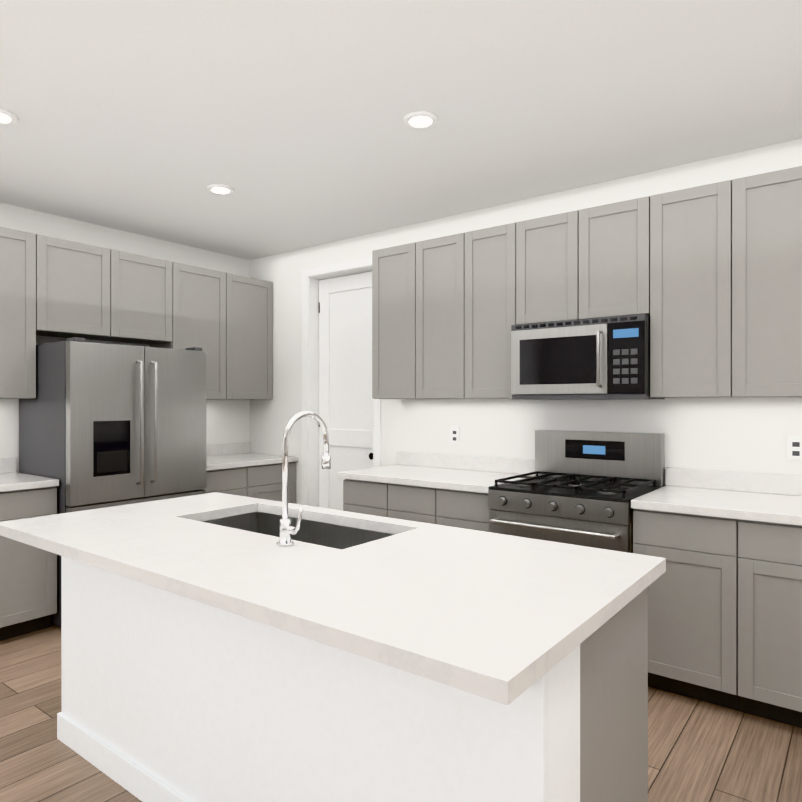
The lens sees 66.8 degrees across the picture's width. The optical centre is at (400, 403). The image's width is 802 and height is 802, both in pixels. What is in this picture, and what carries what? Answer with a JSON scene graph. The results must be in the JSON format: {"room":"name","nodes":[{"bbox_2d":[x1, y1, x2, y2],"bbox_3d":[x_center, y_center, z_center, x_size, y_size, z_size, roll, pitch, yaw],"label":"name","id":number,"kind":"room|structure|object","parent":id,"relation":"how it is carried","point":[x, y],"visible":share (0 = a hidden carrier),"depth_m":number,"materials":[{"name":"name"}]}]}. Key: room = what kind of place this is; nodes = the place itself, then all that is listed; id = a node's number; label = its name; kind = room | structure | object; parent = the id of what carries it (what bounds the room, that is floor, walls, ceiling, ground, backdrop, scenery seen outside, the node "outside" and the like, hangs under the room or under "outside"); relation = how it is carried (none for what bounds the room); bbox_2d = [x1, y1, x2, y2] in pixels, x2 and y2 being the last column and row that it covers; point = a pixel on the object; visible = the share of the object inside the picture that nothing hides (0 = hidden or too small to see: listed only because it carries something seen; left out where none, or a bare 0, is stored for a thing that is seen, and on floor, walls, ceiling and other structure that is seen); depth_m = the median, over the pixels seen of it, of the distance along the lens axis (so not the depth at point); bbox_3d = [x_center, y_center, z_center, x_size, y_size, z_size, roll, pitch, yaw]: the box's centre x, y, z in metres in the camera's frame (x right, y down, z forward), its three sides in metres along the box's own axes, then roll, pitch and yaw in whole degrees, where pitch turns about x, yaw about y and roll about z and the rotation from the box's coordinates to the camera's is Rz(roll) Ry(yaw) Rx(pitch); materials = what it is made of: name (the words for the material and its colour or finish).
{"room":"kitchen","nodes":[
{"label":"kitchen","id":0,"kind":"room"},
{"bbox_2d":[0,202,249,472],"bbox_3d":[-3.664,0.030,2.793,0.170,2.700,7.590,0,0,37],"label":"wall","id":1,"kind":"structure","parent":0,"point":[227,421],"depth_m":4.68,"materials":[{"name":"paint"}]},
{"bbox_2d":[0,227,51,398],"bbox_3d":[-2.570,-0.556,3.810,0.326,1.050,0.521,0,0,37],"label":"upper cabinet","id":2,"kind":"object","parent":1,"relation":"attached to","point":[25,257],"depth_m":3.81,"materials":[{"name":"grey wood"}]},
{"bbox_2d":[52,237,123,340],"bbox_3d":[-2.285,-0.774,4.183,0.326,0.615,0.541,0,0,37],"label":"upper cabinet","id":3,"kind":"object","parent":1,"relation":"attached to","point":[54,287],"depth_m":4.13,"materials":[{"name":"grey wood"}]},
{"bbox_2d":[112,252,175,343],"bbox_3d":[-2.031,-0.775,4.516,0.326,0.615,0.540,0,0,37],"label":"upper cabinet","id":4,"kind":"object","parent":1,"relation":"attached to","point":[149,282],"depth_m":4.49,"materials":[{"name":"grey wood"}]},
{"bbox_2d":[148,262,235,399],"bbox_3d":[-1.719,-0.558,4.926,0.326,1.050,0.610,0,0,37],"label":"upper cabinet","id":5,"kind":"object","parent":1,"relation":"attached to","point":[205,298],"depth_m":4.91,"materials":[{"name":"grey wood"}]},
{"bbox_2d":[236,275,272,399],"bbox_3d":[-1.438,-0.558,5.294,0.326,1.050,0.560,0,0,37],"label":"upper cabinet","id":6,"kind":"object","parent":1,"relation":"attached to","point":[254,297],"depth_m":5.26,"materials":[{"name":"grey wood"}]},
{"bbox_2d":[0,623,801,801],"bbox_3d":[-0.398,1.433,0.301,8.390,0.100,7.590,0,0,37],"label":"floor","id":7,"kind":"structure","parent":0,"point":[700,751],"depth_m":2.43,"materials":[{"name":"brown wood"}]},
{"bbox_2d":[0,486,56,640],"bbox_3d":[-2.470,0.939,3.696,0.626,0.880,0.459,0,0,37],"label":"base cabinet","id":8,"kind":"object","parent":7,"relation":"on","point":[28,588],"visible":0.81,"depth_m":3.54,"materials":[{"name":"grey wood"}]},
{"bbox_2d":[0,457,58,491],"bbox_3d":[-2.811,0.429,3.228,0.651,0.140,1.616,0,0,37],"label":"countertop","id":9,"kind":"structure","parent":8,"relation":"on","point":[11,479],"depth_m":3.67,"materials":[{"name":"white stone"}]},
{"bbox_2d":[19,337,205,627],"bbox_3d":[-1.950,0.491,4.192,0.798,1.775,0.939,0,0,37],"label":"refrigerator","id":10,"kind":"object","parent":7,"relation":"on","point":[101,425],"visible":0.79,"depth_m":3.87,"materials":[{"name":"silver metal"}]},
{"bbox_2d":[202,462,295,503],"bbox_3d":[-1.448,0.938,5.036,0.626,0.879,0.986,0,0,37],"label":"base cabinet","id":11,"kind":"object","parent":7,"relation":"on","point":[261,481],"visible":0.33,"depth_m":4.88,"materials":[{"name":"grey wood"}]},
{"bbox_2d":[206,442,297,470],"bbox_3d":[-1.438,0.427,5.027,0.651,0.140,0.986,0,0,37],"label":"countertop","id":12,"kind":"structure","parent":11,"relation":"on","point":[227,455],"depth_m":5.14,"materials":[{"name":"white stone"}]},
{"bbox_2d":[57,556,647,801],"bbox_3d":[-0.320,0.941,2.174,2.144,0.879,0.808,0,0,37],"label":"kitchen island","id":13,"kind":"object","parent":7,"relation":"on","point":[166,696],"visible":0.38,"depth_m":1.68,"materials":[{"name":"white"}]},
{"bbox_2d":[0,492,665,704],"bbox_3d":[-0.391,0.593,2.081,2.200,0.263,1.010,0,0,37],"label":"island countertop","id":14,"kind":"structure","parent":13,"relation":"on","point":[504,619],"depth_m":1.63,"materials":[{"name":"white stone"}]},
{"bbox_2d":[276,411,330,546],"bbox_3d":[-0.302,0.243,2.037,0.109,0.434,0.234,0,0,37],"label":"faucet","id":15,"kind":"object","parent":14,"relation":"on","point":[287,530],"visible":1,"depth_m":1.98,"materials":[{"name":"silver metal"}]},
{"bbox_2d":[343,479,488,531],"bbox_3d":[0.245,0.939,3.971,1.116,0.879,0.626,0,0,37],"label":"base cabinet","id":16,"kind":"object","parent":7,"relation":"on","point":[457,508],"visible":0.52,"depth_m":3.68,"materials":[{"name":"grey wood"}]},
{"bbox_2d":[338,451,534,492],"bbox_3d":[0.229,0.428,3.967,1.136,0.140,0.651,0,0,37],"label":"countertop","id":17,"kind":"structure","parent":16,"relation":"on","point":[478,474],"depth_m":3.98,"materials":[{"name":"white stone"}]},
{"bbox_2d":[488,430,664,552],"bbox_3d":[0.963,0.774,3.359,0.754,1.210,0.719,0,0,37],"label":"range","id":18,"kind":"object","parent":7,"relation":"on","point":[582,488],"visible":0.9,"depth_m":3.29,"materials":[{"name":"silver metal"}]},
{"bbox_2d":[633,509,756,715],"bbox_3d":[1.500,0.940,3.013,0.507,0.880,0.626,0,0,37],"label":"base cabinet","id":19,"kind":"object","parent":7,"relation":"on","point":[724,612],"depth_m":2.74,"materials":[{"name":"grey wood"}]},
{"bbox_2d":[631,467,801,525],"bbox_3d":[2.061,0.430,2.569,1.936,0.140,0.651,0,0,37],"label":"countertop","id":20,"kind":"structure","parent":19,"relation":"on","point":[769,498],"depth_m":3.00,"materials":[{"name":"white stone"}]},
{"bbox_2d":[757,521,801,727],"bbox_3d":[1.804,0.941,2.781,0.502,0.880,0.626,0,0,37],"label":"base cabinet","id":21,"kind":"object","parent":7,"relation":"on","point":[779,546],"depth_m":2.56,"materials":[{"name":"grey wood"}]},
{"bbox_2d":[0,0,801,259],"bbox_3d":[-0.398,-1.367,0.297,8.390,0.100,7.590,0,0,37],"label":"ceiling","id":22,"kind":"structure","parent":0,"point":[156,118],"depth_m":2.69,"materials":[{"name":"paint"}]},
{"bbox_2d":[0,108,18,124],"bbox_3d":[-1.844,-1.313,2.779,0.164,0.013,0.164,0,0,37],"label":"recessed light","id":23,"kind":"object","parent":22,"relation":"in","point":[7,117],"visible":1,"depth_m":2.79,"materials":[{"name":"white plastic"}]},
{"bbox_2d":[207,184,233,194],"bbox_3d":[-1.109,-1.314,3.740,0.164,0.013,0.164,0,0,37],"label":"recessed light","id":24,"kind":"object","parent":22,"relation":"in","point":[221,189],"visible":0.96,"depth_m":3.72,"materials":[{"name":"white plastic"}]},
{"bbox_2d":[403,111,437,128],"bbox_3d":[0.091,-1.313,2.824,0.164,0.013,0.164,0,0,37],"label":"recessed light","id":25,"kind":"object","parent":22,"relation":"in","point":[420,119],"visible":0.98,"depth_m":2.80,"materials":[{"name":"white plastic"}]},
{"bbox_2d":[250,138,801,504],"bbox_3d":[1.853,0.029,3.248,8.050,2.700,0.170,0,0,37],"label":"wall","id":26,"kind":"structure","parent":0,"point":[749,435],"depth_m":3.92,"materials":[{"name":"paint"}]},
{"bbox_2d":[302,257,380,506],"bbox_3d":[-0.448,0.122,4.996,0.866,2.510,0.188,0,0,37],"label":"door frame","id":27,"kind":"structure","parent":26,"relation":"attached to","point":[312,277],"depth_m":5.16,"materials":[{"name":"white wood"}]},
{"bbox_2d":[319,271,372,510],"bbox_3d":[-0.432,0.154,5.016,0.708,2.430,0.093,0,0,37],"label":"pantry door","id":28,"kind":"structure","parent":26,"relation":"in","point":[345,365],"depth_m":5.07,"materials":[{"name":"white wood"}]},
{"bbox_2d":[372,241,423,398],"bbox_3d":[0.068,-0.557,4.293,0.441,1.050,0.326,0,0,37],"label":"upper cabinet","id":29,"kind":"object","parent":26,"relation":"attached to","point":[397,271],"depth_m":4.16,"materials":[{"name":"grey wood"}]},
{"bbox_2d":[424,231,471,398],"bbox_3d":[0.345,-0.557,4.081,0.502,1.050,0.326,0,0,37],"label":"upper cabinet","id":30,"kind":"object","parent":26,"relation":"attached to","point":[447,259],"depth_m":3.92,"materials":[{"name":"grey wood"}]},
{"bbox_2d":[450,426,459,442],"bbox_3d":[0.377,0.218,4.259,0.075,0.120,0.007,0,0,37],"label":"electrical outlet","id":31,"kind":"object","parent":26,"relation":"attached to","point":[454,430],"depth_m":4.25,"materials":[{"name":"white plastic"}]},
{"bbox_2d":[472,220,527,398],"bbox_3d":[0.639,-0.556,3.857,0.480,1.050,0.326,0,0,37],"label":"upper cabinet","id":32,"kind":"object","parent":26,"relation":"attached to","point":[499,253],"depth_m":3.70,"materials":[{"name":"grey wood"}]},
{"bbox_2d":[528,207,591,323],"bbox_3d":[0.957,-0.774,3.614,0.443,0.615,0.326,0,0,37],"label":"upper cabinet","id":33,"kind":"object","parent":26,"relation":"attached to","point":[559,245],"depth_m":3.46,"materials":[{"name":"grey wood"}]},
{"bbox_2d":[511,314,664,399],"bbox_3d":[1.049,-0.240,3.471,0.754,0.435,0.442,0,0,37],"label":"microwave","id":34,"kind":"object","parent":33,"relation":"attached to","point":[605,358],"visible":0.98,"depth_m":3.30,"materials":[{"name":"silver metal"}]},
{"bbox_2d":[592,195,651,317],"bbox_3d":[1.212,-0.773,3.419,0.443,0.615,0.326,0,0,37],"label":"upper cabinet","id":35,"kind":"object","parent":26,"relation":"attached to","point":[621,231],"depth_m":3.25,"materials":[{"name":"grey wood"}]},
{"bbox_2d":[650,176,747,397],"bbox_3d":[1.539,-0.555,3.171,0.500,1.050,0.326,0,0,37],"label":"upper cabinet","id":36,"kind":"object","parent":26,"relation":"attached to","point":[707,278],"depth_m":3.01,"materials":[{"name":"grey wood"}]},
{"bbox_2d":[748,166,801,397],"bbox_3d":[1.840,-0.555,2.941,0.502,1.050,0.326,0,0,37],"label":"upper cabinet","id":37,"kind":"object","parent":26,"relation":"attached to","point":[774,197],"depth_m":2.82,"materials":[{"name":"grey wood"}]},
{"bbox_2d":[787,435,801,459],"bbox_3d":[1.974,0.220,3.040,0.075,0.120,0.007,0,0,37],"label":"electrical outlet","id":38,"kind":"object","parent":26,"relation":"attached to","point":[794,446],"depth_m":3.04,"materials":[{"name":"white plastic"}]}
]}

